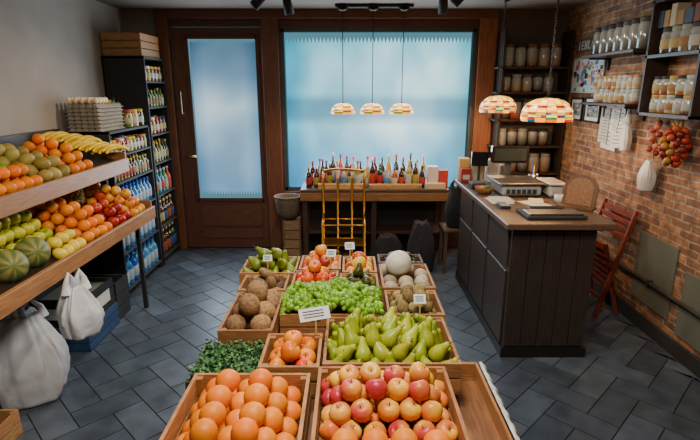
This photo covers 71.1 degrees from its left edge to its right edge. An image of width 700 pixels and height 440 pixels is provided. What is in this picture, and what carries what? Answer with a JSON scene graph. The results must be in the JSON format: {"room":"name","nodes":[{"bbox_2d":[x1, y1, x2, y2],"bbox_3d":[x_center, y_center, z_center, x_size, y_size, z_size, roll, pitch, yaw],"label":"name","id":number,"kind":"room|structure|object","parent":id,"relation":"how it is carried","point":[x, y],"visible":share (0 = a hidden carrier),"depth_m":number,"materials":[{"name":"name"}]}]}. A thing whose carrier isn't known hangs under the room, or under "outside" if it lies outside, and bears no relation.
{"room":"food shop","nodes":[
{"label":"food shop","id":0,"kind":"room"},
{"bbox_2d":[0,0,123,310],"bbox_3d":[-2.350,-0.008,1.923,0.100,2.520,7.120,0,15,0],"label":"wall","id":1,"kind":"structure","parent":0,"point":[51,52],"depth_m":3.74,"materials":[{"name":"paint"}]},
{"bbox_2d":[96,0,592,8],"bbox_3d":[-0.050,-1.264,1.587,4.700,0.080,7.120,0,15,0],"label":"ceiling","id":2,"kind":"structure","parent":0,"point":[121,4],"depth_m":4.64,"materials":[{"name":"paint"}]},
{"bbox_2d":[250,0,265,10],"bbox_3d":[-0.687,-1.682,3.685,0.140,0.196,0.088,0,15,0],"label":"ceiling spotlight","id":3,"kind":"object","parent":2,"relation":"attached to","point":[256,4],"depth_m":3.67,"materials":[{"name":"black metal"}]},
{"bbox_2d":[283,0,293,15],"bbox_3d":[-0.495,-1.748,3.938,0.089,0.199,0.113,0,15,0],"label":"ceiling spotlight","id":4,"kind":"object","parent":2,"relation":"attached to","point":[287,4],"depth_m":3.92,"materials":[{"name":"black metal"}]},
{"bbox_2d":[335,4,413,7],"bbox_3d":[0.230,-2.018,4.615,0.740,0.029,0.060,0,15,0],"label":"ceiling bar","id":5,"kind":"object","parent":2,"relation":"attached to","point":[336,5],"visible":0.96,"depth_m":4.59,"materials":[{"name":"paint"}]},
{"bbox_2d":[331,6,354,113],"bbox_3d":[-0.070,-1.530,4.746,0.239,0.982,0.239,0,15,0],"label":"pendant lamp","id":6,"kind":"object","parent":5,"relation":"hanging from","point":[339,108],"visible":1,"depth_m":4.77,"materials":[{"name":"multicoloured glass"}]},
{"bbox_2d":[360,6,383,113],"bbox_3d":[0.220,-1.530,4.746,0.239,0.982,0.239,0,15,0],"label":"pendant lamp","id":7,"kind":"object","parent":5,"relation":"hanging from","point":[368,108],"visible":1,"depth_m":4.77,"materials":[{"name":"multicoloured glass"}]},
{"bbox_2d":[389,6,412,113],"bbox_3d":[0.510,-1.530,4.746,0.239,0.982,0.239,0,15,0],"label":"pendant lamp","id":8,"kind":"object","parent":5,"relation":"hanging from","point":[398,108],"visible":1,"depth_m":4.77,"materials":[{"name":"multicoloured glass"}]},
{"bbox_2d":[438,0,447,14],"bbox_3d":[0.744,-1.735,3.890,0.083,0.199,0.127,0,15,0],"label":"ceiling spotlight","id":9,"kind":"object","parent":2,"relation":"attached to","point":[443,4],"depth_m":3.88,"materials":[{"name":"black metal"}]},
{"bbox_2d":[449,0,463,7],"bbox_3d":[0.767,-1.658,3.593,0.142,0.195,0.080,0,15,0],"label":"ceiling spotlight","id":10,"kind":"object","parent":2,"relation":"attached to","point":[456,3],"depth_m":3.58,"materials":[{"name":"black metal"}]},
{"bbox_2d":[479,0,516,112],"bbox_3d":[1.360,-1.466,4.390,0.343,0.979,0.343,0,15,0],"label":"pendant lamp","id":11,"kind":"object","parent":2,"relation":"hanging from","point":[498,103],"visible":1,"depth_m":4.38,"materials":[{"name":"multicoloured glass"}]},
{"bbox_2d":[520,0,573,122],"bbox_3d":[1.470,-1.226,3.543,0.385,1.003,0.385,0,15,0],"label":"pendant lamp","id":12,"kind":"object","parent":2,"relation":"hanging from","point":[550,109],"visible":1,"depth_m":3.52,"materials":[{"name":"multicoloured glass"}]},
{"bbox_2d":[121,9,568,247],"bbox_3d":[-0.050,-0.914,5.304,4.500,2.520,0.120,0,15,0],"label":"wall","id":13,"kind":"structure","parent":0,"point":[527,26],"depth_m":4.96,"materials":[{"name":"paint"}]},
{"bbox_2d":[154,18,187,248],"bbox_3d":[-1.900,-0.855,5.237,0.120,2.440,0.040,0,15,0],"label":"door frame","id":14,"kind":"structure","parent":13,"relation":"in","point":[161,24],"depth_m":5.16,"materials":[{"name":"brown wood"}]},
{"bbox_2d":[170,28,269,246],"bbox_3d":[-1.330,-0.823,5.272,1.000,2.340,0.129,0,15,0],"label":"door","id":15,"kind":"structure","parent":13,"relation":"in","point":[226,63],"depth_m":5.26,"materials":[{"name":"brown wood"}]},
{"bbox_2d":[154,9,499,248],"bbox_3d":[-0.230,-0.888,5.208,3.440,2.520,0.080,0,15,0],"label":"trim","id":16,"kind":"structure","parent":13,"relation":"attached to","point":[488,28],"depth_m":5.00,"materials":[{"name":"brown wood"}]},
{"bbox_2d":[280,29,476,189],"bbox_3d":[0.290,-1.147,5.226,2.000,1.670,0.070,0,15,0],"label":"window","id":17,"kind":"structure","parent":13,"relation":"in","point":[439,64],"depth_m":5.16,"materials":[{"name":"blue glass"}]},
{"bbox_2d":[0,247,699,439],"bbox_3d":[-0.050,1.240,2.248,4.700,0.060,7.100,0,15,0],"label":"floor","id":18,"kind":"structure","parent":0,"point":[625,386],"depth_m":3.14,"materials":[{"name":"tile"}]},
{"bbox_2d":[0,409,22,439],"bbox_3d":[-1.910,1.089,2.414,0.380,0.144,0.300,0,15,0],"label":"crate","id":19,"kind":"object","parent":18,"relation":"on","point":[10,423],"visible":1,"depth_m":2.51,"materials":[{"name":"brown wood"}]},
{"bbox_2d":[0,299,69,409],"bbox_3d":[-1.848,0.745,2.785,0.398,0.620,0.317,-6,16,-21],"label":"sack","id":20,"kind":"object","parent":18,"relation":"on","point":[34,357],"visible":0.97,"depth_m":2.71,"materials":[{"name":"white fabric"}]},
{"bbox_2d":[29,277,119,351],"bbox_3d":[-1.968,0.668,3.532,0.383,0.379,0.442,0,15,0],"label":"plastic crate","id":21,"kind":"object","parent":18,"relation":"on","point":[102,289],"visible":0.27,"depth_m":3.50,"materials":[{"name":"blue plastic"}]},
{"bbox_2d":[56,268,104,340],"bbox_3d":[-1.458,0.441,2.625,0.201,0.369,0.216,12,19,37],"label":"plastic bag","id":22,"kind":"object","parent":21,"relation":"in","point":[79,315],"visible":1,"depth_m":2.58,"materials":[{"name":"white plastic"}]},
{"bbox_2d":[0,129,155,319],"bbox_3d":[-1.917,0.298,2.849,0.745,1.450,2.350,0,15,0],"label":"rack","id":23,"kind":"object","parent":18,"relation":"on","point":[36,281],"visible":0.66,"depth_m":2.93,"materials":[{"name":"brown wood"}]},
{"bbox_2d":[0,163,42,195],"bbox_3d":[-1.876,-0.164,2.465,0.176,0.150,0.850,0,15,0],"label":"oranges","id":24,"kind":"object","parent":23,"relation":"in","point":[13,178],"visible":0.91,"depth_m":2.70,"materials":[{"name":"orange food"}]},
{"bbox_2d":[0,237,50,282],"bbox_3d":[-1.685,0.201,2.507,0.193,0.174,0.380,0,15,0],"label":"melons","id":25,"kind":"object","parent":23,"relation":"in","point":[29,252],"visible":0.99,"depth_m":2.42,"materials":[{"name":"green food"}]},
{"bbox_2d":[0,210,52,250],"bbox_3d":[-1.938,0.089,2.614,0.334,0.237,0.713,0,15,0],"label":"apples","id":26,"kind":"object","parent":23,"relation":"in","point":[18,226],"visible":0.74,"depth_m":2.75,"materials":[{"name":"food"}]},
{"bbox_2d":[0,143,69,181],"bbox_3d":[-1.996,-0.357,3.018,0.415,0.235,0.271,0,15,0],"label":"mangoes","id":27,"kind":"object","parent":23,"relation":"in","point":[36,163],"visible":0.87,"depth_m":2.95,"materials":[{"name":"food"}]},
{"bbox_2d":[22,134,92,173],"bbox_3d":[-1.992,-0.450,3.299,0.408,0.259,0.276,0,15,0],"label":"oranges","id":28,"kind":"object","parent":23,"relation":"in","point":[72,160],"visible":0.75,"depth_m":3.25,"materials":[{"name":"orange food"}]},
{"bbox_2d":[46,229,85,258],"bbox_3d":[-1.676,0.138,2.854,0.166,0.137,0.286,0,15,0],"label":"lemons","id":29,"kind":"object","parent":23,"relation":"on","point":[56,243],"visible":0.77,"depth_m":2.82,"materials":[{"name":"yellow food"}]},
{"bbox_2d":[48,149,83,205],"bbox_3d":[-2.043,-0.298,3.445,0.286,0.417,0.367,-14,20,-41],"label":"pineapple","id":30,"kind":"object","parent":23,"relation":"on","point":[78,196],"visible":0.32,"depth_m":3.38,"materials":[{"name":"brown food"}]},
{"bbox_2d":[26,198,112,241],"bbox_3d":[-1.870,-0.031,3.140,0.562,0.299,0.327,0,15,0],"label":"oranges","id":31,"kind":"object","parent":23,"relation":"in","point":[59,216],"visible":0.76,"depth_m":3.06,"materials":[{"name":"orange food"}]},
{"bbox_2d":[42,131,128,154],"bbox_3d":[-1.981,-0.570,3.642,0.518,0.187,0.361,0,15,0],"label":"bananas","id":32,"kind":"object","parent":23,"relation":"on","point":[87,143],"visible":0.94,"depth_m":3.60,"materials":[{"name":"food"}]},
{"bbox_2d":[90,199,130,226],"bbox_3d":[-1.718,-0.053,3.465,0.251,0.171,0.271,0,15,0],"label":"apples","id":33,"kind":"object","parent":23,"relation":"in","point":[112,214],"visible":0.84,"depth_m":3.44,"materials":[{"name":"food"}]},
{"bbox_2d":[83,182,144,216],"bbox_3d":[-1.847,-0.173,3.716,0.522,0.284,0.237,0,15,0],"label":"peaches","id":34,"kind":"object","parent":23,"relation":"in","point":[92,194],"visible":0.62,"depth_m":3.67,"materials":[{"name":"food"}]},
{"bbox_2d":[79,274,130,319],"bbox_3d":[-2.000,0.611,3.891,0.400,0.304,0.200,0,15,0],"label":"plastic crate","id":35,"kind":"object","parent":18,"relation":"on","point":[120,284],"visible":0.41,"depth_m":3.91,"materials":[{"name":"black plastic"}]},
{"bbox_2d":[62,125,162,297],"bbox_3d":[-2.095,-0.108,4.423,0.390,1.420,0.800,0,15,0],"label":"shelving unit","id":36,"kind":"object","parent":18,"relation":"on","point":[122,257],"visible":0.44,"depth_m":4.40,"materials":[{"name":"paint"}]},
{"bbox_2d":[65,97,124,131],"bbox_3d":[-2.095,-0.879,4.040,0.270,0.264,0.420,0,15,0],"label":"cartons","id":37,"kind":"object","parent":36,"relation":"on","point":[93,114],"visible":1,"depth_m":3.87,"materials":[{"name":"cardboard"}]},
{"bbox_2d":[107,97,121,110],"bbox_3d":[-2.176,-0.975,4.418,0.135,0.254,0.319,0,15,0],"label":"oil bottles","id":38,"kind":"object","parent":36,"relation":"on","point":[112,98],"visible":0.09,"depth_m":4.43,"materials":[{"name":"clear glass"}]},
{"bbox_2d":[122,109,143,127],"bbox_3d":[-1.960,-0.924,4.432,0.082,0.150,0.322,0,15,0],"label":"jars","id":39,"kind":"object","parent":36,"relation":"on","point":[132,117],"visible":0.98,"depth_m":4.39,"materials":[{"name":"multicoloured glass"}]},
{"bbox_2d":[101,56,180,264],"bbox_3d":[-2.095,-0.586,5.009,0.390,2.040,0.500,0,15,0],"label":"shelf","id":40,"kind":"object","parent":18,"relation":"on","point":[137,82],"visible":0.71,"depth_m":4.88,"materials":[{"name":"metal"}]},
{"bbox_2d":[100,33,159,58],"bbox_3d":[-2.100,-1.669,4.709,0.360,0.204,0.440,0,15,0],"label":"wooden crate","id":41,"kind":"object","parent":40,"relation":"on","point":[113,44],"visible":0.91,"depth_m":4.51,"materials":[{"name":"brown wood"}]},
{"bbox_2d":[282,216,301,258],"bbox_3d":[-0.610,0.179,5.263,0.190,0.430,0.225,0,15,0],"label":"wooden box","id":42,"kind":"object","parent":18,"relation":"on","point":[292,230],"visible":0.87,"depth_m":5.16,"materials":[{"name":"brown wood"}]},
{"bbox_2d":[274,193,300,218],"bbox_3d":[-0.650,-0.144,5.169,0.300,0.234,0.272,0,15,0],"label":"bucket","id":43,"kind":"object","parent":42,"relation":"on","point":[288,205],"visible":0.88,"depth_m":5.09,"materials":[{"name":"grey metal"}]},
{"bbox_2d":[321,168,365,263],"bbox_3d":[-0.060,0.015,4.752,0.440,1.011,0.292,0,15,0],"label":"trolley","id":44,"kind":"object","parent":18,"relation":"on","point":[337,241],"visible":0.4,"depth_m":4.79,"materials":[{"name":"metal"}]},
{"bbox_2d":[300,182,449,261],"bbox_3d":[0.250,0.019,5.202,1.500,0.770,0.440,0,15,0],"label":"table","id":45,"kind":"object","parent":18,"relation":"on","point":[390,211],"visible":0.66,"depth_m":5.33,"materials":[{"name":"brown wood"}]},
{"bbox_2d":[306,153,426,187],"bbox_3d":[0.176,-0.515,5.056,1.253,0.333,0.231,0,15,0],"label":"wine bottles","id":46,"kind":"object","parent":45,"relation":"on","point":[383,175],"visible":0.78,"depth_m":5.01,"materials":[{"name":"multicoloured glass"}]},
{"bbox_2d":[318,183,421,189],"bbox_3d":[0.200,-0.340,4.948,1.040,0.054,0.065,0,15,0],"label":"wooden tray","id":47,"kind":"object","parent":45,"relation":"on","point":[328,186],"visible":0.86,"depth_m":4.92,"materials":[{"name":"brown wood"}]},
{"bbox_2d":[425,165,447,188],"bbox_3d":[0.877,-0.435,4.977,0.235,0.220,0.160,0,15,0],"label":"gift boxes","id":48,"kind":"object","parent":45,"relation":"on","point":[437,178],"visible":1,"depth_m":4.95,"materials":[{"name":"cardboard"}]},
{"bbox_2d":[371,232,402,267],"bbox_3d":[0.372,0.322,4.843,0.331,0.370,0.287,0,15,0],"label":"bag","id":49,"kind":"object","parent":18,"relation":"on","point":[385,243],"visible":0.55,"depth_m":4.74,"materials":[{"name":"fabric"}]},
{"bbox_2d":[307,340,512,439],"bbox_3d":[-0.014,0.887,2.080,1.032,0.710,1.640,0,15,0],"label":"display stand","id":50,"kind":"object","parent":18,"relation":"on","point":[482,417],"visible":0.12,"depth_m":1.72,"materials":[{"name":"brown wood"}]},
{"bbox_2d":[185,338,263,388],"bbox_3d":[-0.436,0.533,1.769,0.237,0.122,0.246,0,15,0],"label":"herbs","id":51,"kind":"object","parent":50,"relation":"on","point":[240,358],"visible":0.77,"depth_m":1.76,"materials":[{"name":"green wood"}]},
{"bbox_2d":[159,368,310,439],"bbox_3d":[-0.320,0.586,1.389,0.380,0.218,0.480,0,15,0],"label":"crate","id":52,"kind":"object","parent":50,"relation":"on","point":[228,404],"visible":1,"depth_m":1.41,"materials":[{"name":"orange food"}]},
{"bbox_2d":[217,278,283,345],"bbox_3d":[-0.412,0.384,2.101,0.215,0.239,0.380,0,15,0],"label":"crate","id":53,"kind":"object","parent":50,"relation":"on","point":[254,313],"visible":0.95,"depth_m":1.97,"materials":[{"name":"brown food"}]},
{"bbox_2d":[237,267,289,293],"bbox_3d":[-0.417,0.324,2.406,0.225,0.196,0.200,0,15,0],"label":"crate","id":54,"kind":"object","parent":50,"relation":"on","point":[280,283],"visible":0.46,"depth_m":2.38,"materials":[{"name":"brown wood"}]},
{"bbox_2d":[239,245,300,284],"bbox_3d":[-0.426,0.246,2.637,0.292,0.228,0.273,0,15,0],"label":"crate","id":55,"kind":"object","parent":50,"relation":"on","point":[281,263],"visible":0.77,"depth_m":2.59,"materials":[{"name":"green food"}]},
{"bbox_2d":[263,255,271,270],"bbox_3d":[-0.421,0.223,2.514,0.045,0.088,0.026,-1,15,-6],"label":"price card","id":56,"kind":"object","parent":55,"relation":"on","point":[267,258],"visible":0.93,"depth_m":2.50,"materials":[{"name":"paper"}]},
{"bbox_2d":[257,330,322,397],"bbox_3d":[-0.210,0.501,1.791,0.210,0.173,0.240,0,15,0],"label":"crate","id":57,"kind":"object","parent":50,"relation":"on","point":[293,351],"visible":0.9,"depth_m":1.76,"materials":[{"name":"orange food"}]},
{"bbox_2d":[298,305,330,334],"bbox_3d":[-0.135,0.387,1.879,0.120,0.100,0.036,-5,16,-19],"label":"price card","id":58,"kind":"object","parent":57,"relation":"on","point":[321,312],"visible":1,"depth_m":1.87,"materials":[{"name":"paper"}]},
{"bbox_2d":[291,260,338,284],"bbox_3d":[-0.172,0.305,2.442,0.225,0.215,0.240,0,15,0],"label":"crate","id":59,"kind":"object","parent":50,"relation":"on","point":[314,272],"visible":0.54,"depth_m":2.41,"materials":[{"name":"red food"}]},
{"bbox_2d":[299,244,340,276],"bbox_3d":[-0.160,0.239,2.683,0.220,0.218,0.220,0,15,0],"label":"crate","id":60,"kind":"object","parent":50,"relation":"on","point":[319,254],"visible":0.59,"depth_m":2.64,"materials":[{"name":"brown wood"}]},
{"bbox_2d":[326,249,335,267],"bbox_3d":[-0.098,0.201,2.551,0.050,0.092,0.029,3,15,11],"label":"price card","id":61,"kind":"object","parent":60,"relation":"attached to","point":[330,253],"visible":1,"depth_m":2.54,"materials":[{"name":"paper"}]},
{"bbox_2d":[280,275,384,339],"bbox_3d":[-0.078,0.365,2.174,0.449,0.238,0.269,0,15,0],"label":"crate","id":62,"kind":"object","parent":50,"relation":"on","point":[342,296],"visible":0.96,"depth_m":2.08,"materials":[{"name":"green food"}]},
{"bbox_2d":[342,251,376,272],"bbox_3d":[0.050,0.266,2.659,0.180,0.178,0.240,0,15,0],"label":"crate","id":63,"kind":"object","parent":50,"relation":"on","point":[367,262],"visible":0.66,"depth_m":2.63,"materials":[{"name":"brown wood"}]},
{"bbox_2d":[345,242,354,259],"bbox_3d":[-0.001,0.166,2.604,0.050,0.092,0.029,-1,15,-6],"label":"price card","id":64,"kind":"object","parent":63,"relation":"on","point":[349,246],"visible":1,"depth_m":2.59,"materials":[{"name":"paper"}]},
{"bbox_2d":[340,262,378,286],"bbox_3d":[0.045,0.307,2.414,0.190,0.226,0.214,0,15,0],"label":"crate","id":65,"kind":"object","parent":50,"relation":"on","point":[371,279],"visible":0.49,"depth_m":2.40,"materials":[{"name":"green food"}]},
{"bbox_2d":[311,362,469,439],"bbox_3d":[0.107,0.587,1.410,0.425,0.205,0.520,0,15,0],"label":"crate","id":66,"kind":"object","parent":50,"relation":"on","point":[368,401],"visible":1,"depth_m":1.43,"materials":[{"name":"red food"}]},
{"bbox_2d":[322,303,461,393],"bbox_3d":[0.147,0.450,1.860,0.485,0.235,0.360,0,15,0],"label":"crate","id":67,"kind":"object","parent":50,"relation":"on","point":[389,339],"visible":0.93,"depth_m":1.76,"materials":[{"name":"food"}]},
{"bbox_2d":[377,252,422,274],"bbox_3d":[0.278,0.254,2.749,0.245,0.155,0.140,0,15,0],"label":"crate","id":68,"kind":"object","parent":50,"relation":"on","point":[381,258],"visible":0.24,"depth_m":2.75,"materials":[{"name":"brown wood"}]},
{"bbox_2d":[378,250,435,309],"bbox_3d":[0.280,0.282,2.497,0.259,0.231,0.338,0,15,0],"label":"crate","id":69,"kind":"object","parent":50,"relation":"on","point":[398,270],"visible":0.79,"depth_m":2.47,"materials":[{"name":"beige food"}]},
{"bbox_2d":[384,284,444,320],"bbox_3d":[0.280,0.387,2.184,0.240,0.190,0.260,0,15,0],"label":"crate","id":70,"kind":"object","parent":50,"relation":"on","point":[403,298],"visible":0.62,"depth_m":2.14,"materials":[{"name":"beige food"}]},
{"bbox_2d":[413,294,425,314],"bbox_3d":[0.290,0.357,2.045,0.050,0.092,0.029,0,15,0],"label":"price card","id":71,"kind":"object","parent":70,"relation":"attached to","point":[419,299],"visible":0.93,"depth_m":2.03,"materials":[{"name":"paper"}]},
{"bbox_2d":[479,362,519,439],"bbox_3d":[0.535,0.740,1.585,0.063,0.186,0.740,0,15,0],"label":"lace cloth","id":72,"kind":"object","parent":50,"relation":"attached to","point":[504,413],"visible":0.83,"depth_m":1.69,"materials":[{"name":"white fabric"}]},
{"bbox_2d":[406,219,434,271],"bbox_3d":[0.695,0.251,4.834,0.277,0.512,0.294,0,15,0],"label":"bag","id":73,"kind":"object","parent":18,"relation":"on","point":[421,237],"visible":0.77,"depth_m":4.71,"materials":[{"name":"fabric"}]},
{"bbox_2d":[438,222,458,272],"bbox_3d":[1.100,0.274,4.877,0.400,0.447,0.280,0,15,0],"label":"wooden stool","id":74,"kind":"object","parent":18,"relation":"on","point":[443,227],"visible":0.46,"depth_m":4.79,"materials":[{"name":"brown wood"}]},
{"bbox_2d":[444,178,460,227],"bbox_3d":[1.048,-0.174,4.749,0.251,0.482,0.228,1,15,3],"label":"sack","id":75,"kind":"object","parent":74,"relation":"on","point":[452,205],"visible":0.54,"depth_m":4.68,"materials":[{"name":"fabric"}]},
{"bbox_2d":[487,30,574,178],"bbox_3d":[1.820,-0.760,5.156,0.720,2.300,0.235,0,15,0],"label":"shelving","id":76,"kind":"object","parent":18,"relation":"on","point":[549,163],"visible":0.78,"depth_m":4.96,"materials":[{"name":"brown wood"}]},
{"bbox_2d":[454,179,617,357],"bbox_3d":[1.300,0.283,3.870,0.680,0.950,1.570,0,15,0],"label":"counter","id":77,"kind":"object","parent":18,"relation":"on","point":[526,282],"depth_m":3.24,"materials":[{"name":"brown wood"}]},
{"bbox_2d":[468,152,488,188],"bbox_3d":[1.080,-0.417,4.087,0.160,0.290,0.212,0,15,0],"label":"payment terminal","id":78,"kind":"object","parent":77,"relation":"on","point":[479,159],"visible":0.84,"depth_m":4.11,"materials":[{"name":"paint"}]},
{"bbox_2d":[457,157,510,182],"bbox_3d":[1.195,-0.449,4.372,0.440,0.200,0.182,0,15,0],"label":"boxes","id":79,"kind":"object","parent":77,"relation":"on","point":[465,173],"visible":0.59,"depth_m":4.31,"materials":[{"name":"cardboard"}]},
{"bbox_2d":[475,185,493,193],"bbox_3d":[1.060,-0.244,3.869,0.150,0.065,0.148,0,15,0],"label":"bowl","id":80,"kind":"object","parent":77,"relation":"on","point":[481,189],"visible":1,"depth_m":3.83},
{"bbox_2d":[496,202,510,208],"bbox_3d":[1.075,-0.103,3.430,0.070,0.020,0.120,0,15,0],"label":"calculator","id":81,"kind":"object","parent":77,"relation":"on","point":[502,205],"visible":1,"depth_m":3.39,"materials":[{"name":"paint"}]},
{"bbox_2d":[487,145,546,195],"bbox_3d":[1.310,-0.394,3.880,0.360,0.348,0.420,0,15,0],"label":"scale","id":82,"kind":"object","parent":77,"relation":"on","point":[506,184],"visible":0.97,"depth_m":3.96,"materials":[{"name":"grey metal"}]},
{"bbox_2d":[486,196,551,205],"bbox_3d":[1.226,-0.134,3.567,0.411,0.008,0.359,0,15,0],"label":"paper sheets","id":83,"kind":"object","parent":77,"relation":"on","point":[492,199],"visible":0.93,"depth_m":3.57,"materials":[{"name":"paper"}]},
{"bbox_2d":[528,165,538,177],"bbox_3d":[1.550,-0.377,4.143,0.084,0.179,0.085,0,15,0],"label":"pen cup","id":84,"kind":"object","parent":77,"relation":"on","point":[535,175],"visible":0.49,"depth_m":4.11,"materials":[{"name":"metal"}]},
{"bbox_2d":[537,177,564,196],"bbox_3d":[1.560,-0.252,3.804,0.140,0.113,0.280,0,15,0],"label":"plastic container","id":85,"kind":"object","parent":77,"relation":"on","point":[554,186],"visible":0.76,"depth_m":3.70,"materials":[{"name":"white plastic"}]},
{"bbox_2d":[516,206,587,219],"bbox_3d":[1.310,-0.050,3.196,0.380,0.038,0.240,0,15,0],"label":"scale","id":86,"kind":"object","parent":77,"relation":"on","point":[533,212],"visible":1,"depth_m":3.11,"materials":[{"name":"paint"}]},
{"bbox_2d":[553,194,562,202],"bbox_3d":[1.530,-0.154,3.562,0.090,0.050,0.089,0,15,0],"label":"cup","id":87,"kind":"object","parent":77,"relation":"on","point":[557,197],"visible":0.65,"depth_m":3.54,"materials":[{"name":"ceramic"}]},
{"bbox_2d":[556,175,598,211],"bbox_3d":[1.570,-0.194,3.370,0.240,0.228,0.115,14,20,41],"label":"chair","id":88,"kind":"object","parent":77,"relation":"on","point":[580,192],"visible":0.99,"depth_m":3.37,"materials":[{"name":"brown wood"}]},
{"bbox_2d":[589,198,639,317],"bbox_3d":[2.042,0.291,3.996,0.259,0.858,0.515,0,15,0],"label":"folding chair","id":89,"kind":"object","parent":18,"relation":"on","point":[603,273],"visible":0.74,"depth_m":3.84,"materials":[{"name":"brown wood"}]},
{"bbox_2d":[581,15,651,69],"bbox_3d":[2.090,-1.350,3.800,0.219,0.341,0.800,0,15,0],"label":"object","id":90,"kind":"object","parent":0,"point":[628,37],"depth_m":3.70,"materials":[{"name":"clear glass"}]},
{"bbox_2d":[581,49,646,69],"bbox_3d":[2.090,-1.243,3.829,0.219,0.120,0.800,0,15,0],"label":"shelf","id":91,"kind":"object","parent":90,"relation":"attached to","point":[607,55],"depth_m":3.81,"materials":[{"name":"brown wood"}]},
{"bbox_2d":[558,0,699,358],"bbox_3d":[2.250,-0.008,1.923,0.100,2.520,7.120,0,15,0],"label":"wall","id":92,"kind":"structure","parent":0,"point":[670,213],"depth_m":3.76,"materials":[{"name":"brick"}]},
{"bbox_2d":[570,97,584,121],"bbox_3d":[2.188,-1.072,4.734,0.021,0.220,0.260,0,15,0],"label":"picture frame","id":93,"kind":"object","parent":92,"relation":"attached to","point":[578,109],"visible":0.81,"depth_m":4.70,"materials":[{"name":"paint"}]},
{"bbox_2d":[576,37,593,52],"bbox_3d":[2.189,-1.593,4.439,0.019,0.120,0.600,0,15,0],"label":"wall sign","id":94,"kind":"object","parent":92,"relation":"attached to","point":[583,45],"depth_m":4.56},
{"bbox_2d":[571,58,606,92],"bbox_3d":[2.188,-1.332,4.509,0.021,0.320,0.600,0,15,0],"label":"painting","id":95,"kind":"object","parent":92,"relation":"attached to","point":[585,71],"depth_m":4.53},
{"bbox_2d":[582,97,601,123],"bbox_3d":[2.188,-0.994,4.423,0.021,0.230,0.300,0,15,0],"label":"picture frame","id":96,"kind":"object","parent":92,"relation":"attached to","point":[591,114],"visible":0.8,"depth_m":4.43,"materials":[{"name":"paint"}]},
{"bbox_2d":[597,106,625,151],"bbox_3d":[2.188,-0.778,4.104,0.015,0.392,0.400,0,15,0],"label":"notices","id":97,"kind":"object","parent":92,"relation":"attached to","point":[611,125],"visible":0.94,"depth_m":4.10,"materials":[{"name":"paper"}]},
{"bbox_2d":[580,75,645,120],"bbox_3d":[2.099,-0.977,3.900,0.199,0.328,0.720,0,15,0],"label":"wall shelf","id":98,"kind":"object","parent":92,"relation":"attached to","point":[622,90],"visible":0.96,"depth_m":3.78,"materials":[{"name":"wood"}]},
{"bbox_2d":[619,109,632,151],"bbox_3d":[2.140,-0.697,3.786,0.080,0.326,0.107,0,15,0],"label":"hanging bag","id":99,"kind":"object","parent":98,"relation":"hanging from","point":[625,137],"visible":1,"depth_m":3.76,"materials":[{"name":"plastic"}]},
{"bbox_2d":[593,280,699,378],"bbox_3d":[2.190,1.202,2.062,0.020,0.110,6.560,0,15,0],"label":"baseboard","id":100,"kind":"structure","parent":92,"relation":"attached to","point":[680,353],"depth_m":3.48,"materials":[{"name":"paint"}]},
{"bbox_2d":[637,159,656,191],"bbox_3d":[2.123,-0.322,3.508,0.108,0.226,0.128,0,15,0],"label":"bag","id":101,"kind":"object","parent":92,"relation":"attached to","point":[646,177],"visible":1,"depth_m":3.47,"materials":[{"name":"plastic"}]},
{"bbox_2d":[630,230,679,319],"bbox_3d":[2.194,0.385,3.546,0.011,0.520,0.450,0,15,0],"label":"vent panel","id":102,"kind":"object","parent":92,"relation":"attached to","point":[656,261],"depth_m":3.51,"materials":[{"name":"grey metal"}]},
{"bbox_2d":[637,0,699,119],"bbox_3d":[2.119,-1.038,3.119,0.159,0.750,0.563,0,15,0],"label":"wall shelf","id":103,"kind":"object","parent":92,"relation":"attached to","point":[674,31],"visible":1,"depth_m":3.18,"materials":[{"name":"brown wood"}]},
{"bbox_2d":[646,117,662,158],"bbox_3d":[2.140,-0.575,3.438,0.086,0.290,0.099,0,15,0],"label":"onions","id":104,"kind":"object","parent":103,"relation":"hanging from","point":[659,123],"visible":0.98,"depth_m":3.42,"materials":[{"name":"food"}]},
{"bbox_2d":[658,119,692,167],"bbox_3d":[2.110,-0.498,3.180,0.166,0.324,0.227,0,15,0],"label":"onions","id":105,"kind":"object","parent":103,"relation":"hanging from","point":[678,157],"visible":1,"depth_m":3.14,"materials":[{"name":"food"}]},
{"bbox_2d":[674,271,699,352],"bbox_3d":[2.194,0.610,3.036,0.011,0.450,0.450,0,15,0],"label":"vent panel","id":106,"kind":"object","parent":92,"relation":"attached to","point":[687,328],"depth_m":3.15,"materials":[{"name":"grey metal"}]},
{"bbox_2d":[610,256,699,318],"bbox_3d":[2.172,0.550,3.201,0.054,0.040,3.900,0,15,0],"label":"pipe","id":107,"kind":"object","parent":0,"point":[647,282],"depth_m":3.42,"materials":[{"name":"black metal"}]}
]}

